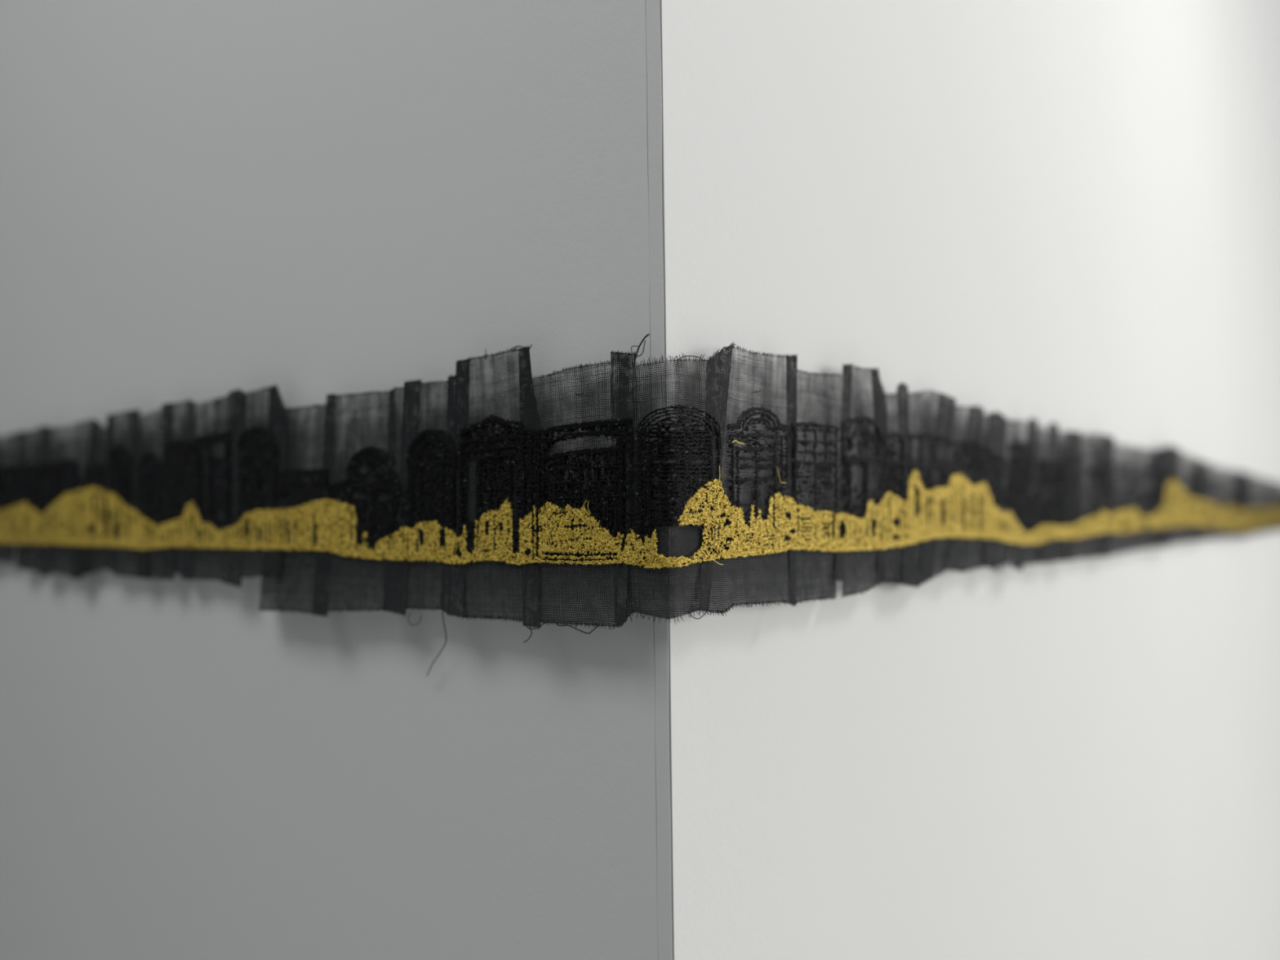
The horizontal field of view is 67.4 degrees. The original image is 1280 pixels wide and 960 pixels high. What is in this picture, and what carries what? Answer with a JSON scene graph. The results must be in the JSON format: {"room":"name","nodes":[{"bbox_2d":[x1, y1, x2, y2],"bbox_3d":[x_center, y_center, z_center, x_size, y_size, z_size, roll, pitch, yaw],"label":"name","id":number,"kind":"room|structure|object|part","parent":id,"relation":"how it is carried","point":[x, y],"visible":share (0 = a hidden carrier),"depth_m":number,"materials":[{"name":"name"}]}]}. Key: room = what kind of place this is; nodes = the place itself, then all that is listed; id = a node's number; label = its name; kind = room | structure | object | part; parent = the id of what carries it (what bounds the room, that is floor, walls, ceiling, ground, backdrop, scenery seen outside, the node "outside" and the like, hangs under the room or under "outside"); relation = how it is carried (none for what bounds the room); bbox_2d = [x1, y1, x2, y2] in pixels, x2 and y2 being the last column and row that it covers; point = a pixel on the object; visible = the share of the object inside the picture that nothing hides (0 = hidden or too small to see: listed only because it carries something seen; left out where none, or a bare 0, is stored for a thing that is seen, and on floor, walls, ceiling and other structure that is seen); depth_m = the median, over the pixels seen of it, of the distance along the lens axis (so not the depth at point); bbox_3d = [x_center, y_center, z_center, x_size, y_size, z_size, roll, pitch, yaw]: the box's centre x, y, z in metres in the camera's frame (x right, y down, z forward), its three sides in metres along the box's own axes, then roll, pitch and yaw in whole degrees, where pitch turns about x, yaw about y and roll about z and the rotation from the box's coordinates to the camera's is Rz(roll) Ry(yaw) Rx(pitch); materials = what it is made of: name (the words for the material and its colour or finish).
{"room":"museum","nodes":[
{"label":"museum","id":0,"kind":"room"},
{"bbox_2d":[0,0,657,959],"bbox_3d":[-1.203,-0.139,1.497,3.191,3.200,0.140,-2,-2,38],"label":"wall","id":1,"kind":"structure","parent":0,"point":[201,201],"depth_m":0.62,"materials":[{"name":"white paint"}]},
{"bbox_2d":[661,0,1279,959],"bbox_3d":[1.696,-0.137,2.683,0.140,3.200,5.600,-2,-2,38],"label":"wall","id":2,"kind":"structure","parent":0,"point":[1065,213],"depth_m":0.80,"materials":[{"name":"white paint"}]},
{"bbox_2d":[0,333,1279,675],"bbox_3d":[1.162,0.050,1.959,4.375,0.178,1.228,1,-2,-35],"label":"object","id":3,"kind":"object","parent":2,"relation":"attached to","point":[320,514],"visible":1,"depth_m":0.57,"materials":[{"name":"black fabric"}]},
{"bbox_3d":[-0.615,0.018,0.927,0.077,0.125,0.005,-2,-2,38],"label":"gauze panel","id":4,"kind":"part","parent":3,"relation":"part of","materials":[{"name":"black fabric"}]},
{"bbox_3d":[-0.602,0.024,0.915,0.129,0.074,0.001,-2,-2,38],"label":"embroidered doorway","id":5,"kind":"part","parent":3,"relation":"part of","materials":[{"name":"fabric"}]},
{"bbox_3d":[-0.556,0.018,0.881,0.038,0.133,0.003,-2,-2,40],"label":"gauze panel","id":6,"kind":"part","parent":3,"relation":"part of","materials":[{"name":"black fabric"}]},
{"bbox_3d":[-0.532,0.021,0.860,0.054,0.072,0.001,-2,-2,38],"label":"embroidered doorway","id":7,"kind":"part","parent":3,"relation":"part of","materials":[{"name":"yellow fabric"}]},
{"bbox_3d":[-0.506,0.018,0.839,0.063,0.133,0.005,-2,-2,38],"label":"gauze panel","id":8,"kind":"part","parent":3,"relation":"part of","materials":[{"name":"black fabric"}]},
{"bbox_3d":[-0.492,0.019,0.828,0.053,0.074,0.001,-2,-2,38],"label":"embroidered doorway","id":9,"kind":"part","parent":3,"relation":"part of","materials":[{"name":"yellow fabric"}]},
{"bbox_3d":[-0.471,0.016,0.811,0.046,0.133,0.003,-2,-2,40],"label":"gauze panel","id":10,"kind":"part","parent":3,"relation":"part of","materials":[{"name":"black fabric"}]},
{"bbox_3d":[-0.454,0.021,0.798,0.050,0.068,0.001,-2,-2,38],"label":"embroidered doorway","id":11,"kind":"part","parent":3,"relation":"part of","materials":[{"name":"yellow fabric"}]},
{"bbox_3d":[-0.451,0.017,0.798,0.052,0.124,0.004,-2,-2,38],"label":"gauze panel","id":12,"kind":"part","parent":3,"relation":"part of","materials":[{"name":"black fabric"}]},
{"bbox_3d":[-0.416,0.013,0.768,0.053,0.082,0.001,-2,-2,38],"label":"embroidered doorway","id":13,"kind":"part","parent":3,"relation":"part of","materials":[{"name":"fabric"}]},
{"bbox_3d":[-0.400,0.010,0.754,0.079,0.131,0.004,-2,-2,38],"label":"gauze panel","id":14,"kind":"part","parent":3,"relation":"part of","materials":[{"name":"black fabric"}]},
{"bbox_3d":[-0.378,0.016,0.737,0.049,0.074,0.001,-2,-2,38],"label":"embroidered doorway","id":15,"kind":"part","parent":3,"relation":"part of","materials":[{"name":"black fabric"}]},
{"bbox_3d":[-0.374,0.011,0.735,0.050,0.129,0.004,-2,-2,38],"label":"gauze panel","id":16,"kind":"part","parent":3,"relation":"part of","materials":[{"name":"black fabric"}]},
{"bbox_3d":[-0.340,0.010,0.708,0.049,0.079,0.001,-2,-2,38],"label":"embroidered doorway","id":17,"kind":"part","parent":3,"relation":"part of","materials":[{"name":"black fabric"}]},
{"bbox_3d":[-0.341,0.007,0.710,0.028,0.131,0.002,-2,-2,38],"label":"gauze panel","id":18,"kind":"part","parent":3,"relation":"part of","materials":[{"name":"black fabric"}]},
{"bbox_3d":[-0.305,0.006,0.679,0.052,0.129,0.005,-2,-2,38],"label":"gauze panel","id":19,"kind":"part","parent":3,"relation":"part of","materials":[{"name":"black fabric"}]},
{"bbox_3d":[-0.255,0.002,0.640,0.046,0.127,0.003,-2,-2,38],"label":"gauze panel","id":20,"kind":"part","parent":3,"relation":"part of","materials":[{"name":"black fabric"}]},
{"bbox_3d":[-0.220,0.018,0.608,0.086,0.130,0.013,-2,-2,38],"label":"gauze panel","id":21,"kind":"part","parent":3,"relation":"part of","materials":[{"name":"black fabric"}]},
{"bbox_3d":[-0.165,0.012,0.564,0.077,0.130,0.010,-2,-2,38],"label":"gauze panel","id":22,"kind":"part","parent":3,"relation":"part of","materials":[{"name":"black fabric"}]},
{"bbox_3d":[-0.162,0.014,0.566,0.078,0.065,0.001,-2,-2,38],"label":"embroidered doorway","id":23,"kind":"part","parent":3,"relation":"part of","materials":[{"name":"black fabric"}]},
{"bbox_3d":[-0.136,0.011,0.544,0.007,0.127,0.018,0,-2,-19],"label":"gauze panel","id":24,"kind":"part","parent":3,"relation":"part of","materials":[{"name":"black fabric"}]},
{"bbox_3d":[-0.119,0.008,0.528,0.040,0.126,0.008,-2,-2,38],"label":"gauze panel","id":25,"kind":"part","parent":3,"relation":"part of","materials":[{"name":"black fabric"}]},
{"bbox_3d":[-0.115,0.009,0.529,0.043,0.072,0.001,-2,-2,38],"label":"embroidered doorway","id":26,"kind":"part","parent":3,"relation":"part of","materials":[{"name":"black fabric"}]},
{"bbox_3d":[-0.076,0.006,0.499,0.058,0.078,0.001,-2,-2,38],"label":"embroidered doorway","id":27,"kind":"part","parent":3,"relation":"part of","materials":[{"name":"black fabric"}]},
{"bbox_3d":[-0.075,0.003,0.493,0.058,0.137,0.009,-2,-2,38],"label":"gauze panel","id":28,"kind":"part","parent":3,"relation":"part of","materials":[{"name":"black fabric"}]},
{"bbox_3d":[-0.032,0.006,0.460,0.064,0.124,0.014,-2,-2,38],"label":"gauze panel","id":29,"kind":"part","parent":3,"relation":"part of","materials":[{"name":"black fabric"}]},
{"bbox_3d":[0.018,0.003,0.442,0.049,0.122,0.024,0,-2,-22],"label":"gauze panel","id":30,"kind":"part","parent":3,"relation":"part of","materials":[{"name":"black fabric"}]},
{"bbox_3d":[0.022,0.003,0.442,0.047,0.073,0.017,0,-2,-23],"label":"embroidered doorway","id":31,"kind":"part","parent":3,"relation":"part of","materials":[{"name":"black fabric"}]},
{"bbox_3d":[0.058,-0.002,0.478,0.007,0.132,0.097,-2,-2,38],"label":"gauze panel","id":32,"kind":"part","parent":3,"relation":"part of","materials":[{"name":"black fabric"}]},
{"bbox_3d":[0.059,0.001,0.484,0.001,0.074,0.064,-2,-2,38],"label":"embroidered doorway","id":33,"kind":"part","parent":3,"relation":"part of","materials":[{"name":"black fabric"}]},
{"bbox_3d":[0.099,0.002,0.533,0.006,0.129,0.072,-2,-2,38],"label":"gauze panel","id":34,"kind":"part","parent":3,"relation":"part of","materials":[{"name":"black fabric"}]},
{"bbox_3d":[0.136,-0.001,0.578,0.005,0.136,0.075,-2,-2,38],"label":"gauze panel","id":35,"kind":"part","parent":3,"relation":"part of","materials":[{"name":"black fabric"}]},
{"bbox_3d":[0.159,0.004,0.610,0.003,0.123,0.041,-2,-2,38],"label":"gauze panel","id":36,"kind":"part","parent":3,"relation":"part of","materials":[{"name":"black fabric"}]},
{"bbox_3d":[0.163,0.007,0.613,0.001,0.073,0.041,-2,-2,38],"label":"embroidered doorway","id":37,"kind":"part","parent":3,"relation":"part of","materials":[{"name":"black fabric"}]},
{"bbox_3d":[0.189,0.004,0.646,0.004,0.132,0.100,-2,-2,37],"label":"gauze panel","id":38,"kind":"part","parent":3,"relation":"part of","materials":[{"name":"black fabric"}]},
{"bbox_3d":[0.220,0.006,0.687,0.004,0.125,0.111,-2,-2,37],"label":"gauze panel","id":39,"kind":"part","parent":3,"relation":"part of","materials":[{"name":"fabric"}]},
{"bbox_3d":[0.257,0.007,0.734,0.004,0.120,0.081,-2,-2,38],"label":"gauze panel","id":40,"kind":"part","parent":3,"relation":"part of","materials":[{"name":"black fabric"}]},
{"bbox_3d":[0.268,0.011,0.747,0.001,0.078,0.120,-2,-2,38],"label":"embroidered doorway","id":41,"kind":"part","parent":3,"relation":"part of","materials":[{"name":"yellow fabric"}]},
{"bbox_3d":[0.312,0.009,0.802,0.003,0.121,0.111,-2,-2,37],"label":"gauze panel","id":42,"kind":"part","parent":3,"relation":"part of","materials":[{"name":"black fabric"}]},
{"bbox_3d":[0.326,0.012,0.819,0.001,0.087,0.076,-2,-2,38],"label":"embroidered doorway","id":43,"kind":"part","parent":3,"relation":"part of","materials":[{"name":"black fabric"}]},
{"bbox_3d":[0.351,0.012,0.851,0.004,0.123,0.112,-2,-2,37],"label":"gauze panel","id":44,"kind":"part","parent":3,"relation":"part of","materials":[{"name":"black fabric"}]},
{"bbox_3d":[0.381,0.019,0.888,0.001,0.076,0.110,-2,-2,38],"label":"embroidered doorway","id":45,"kind":"part","parent":3,"relation":"part of","materials":[{"name":"black fabric"}]},
{"bbox_3d":[0.403,0.014,0.917,0.003,0.126,0.095,-2,-2,37],"label":"gauze panel","id":46,"kind":"part","parent":3,"relation":"part of","materials":[{"name":"black fabric"}]},
{"bbox_3d":[0.435,0.017,0.957,0.001,0.084,0.072,-2,-2,38],"label":"embroidered doorway","id":47,"kind":"part","parent":3,"relation":"part of","materials":[{"name":"black fabric"}]},
{"bbox_3d":[0.474,0.015,1.005,0.003,0.134,0.172,-2,-2,38],"label":"gauze panel","id":48,"kind":"part","parent":3,"relation":"part of","materials":[{"name":"black fabric"}]},
{"bbox_3d":[0.606,0.020,1.173,0.005,0.130,0.338,-2,-2,38],"label":"gauze panel","id":49,"kind":"part","parent":3,"relation":"part of","materials":[{"name":"black fabric"}]},
{"bbox_3d":[0.636,0.024,1.210,0.001,0.081,0.587,-2,-2,38],"label":"embroidered doorway","id":50,"kind":"part","parent":3,"relation":"part of","materials":[{"name":"black fabric"}]},
{"bbox_3d":[0.782,0.024,1.395,0.003,0.136,0.426,-2,-2,38],"label":"gauze panel","id":51,"kind":"part","parent":3,"relation":"part of","materials":[{"name":"black fabric"}]},
{"bbox_3d":[0.953,0.042,1.609,0.001,0.091,0.468,-2,-2,38],"label":"embroidered doorway","id":52,"kind":"part","parent":3,"relation":"part of","materials":[{"name":"yellow fabric"}]},
{"bbox_3d":[1.086,0.042,1.778,0.004,0.138,0.635,-2,-2,38],"label":"gauze panel","id":53,"kind":"part","parent":3,"relation":"part of","materials":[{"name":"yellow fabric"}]},
{"bbox_3d":[1.915,0.075,2.822,0.005,0.147,2.255,-2,-2,38],"label":"gauze panel","id":54,"kind":"part","parent":3,"relation":"part of","materials":[{"name":"fabric"}]},
{"bbox_2d":[645,0,673,959],"bbox_3d":[0.010,-0.186,0.453,0.008,3.200,0.011,-2,-2,38],"label":"trim","id":55,"kind":"structure","parent":2,"relation":"attached to","point":[653,7],"depth_m":0.44,"materials":[{"name":"paint"}]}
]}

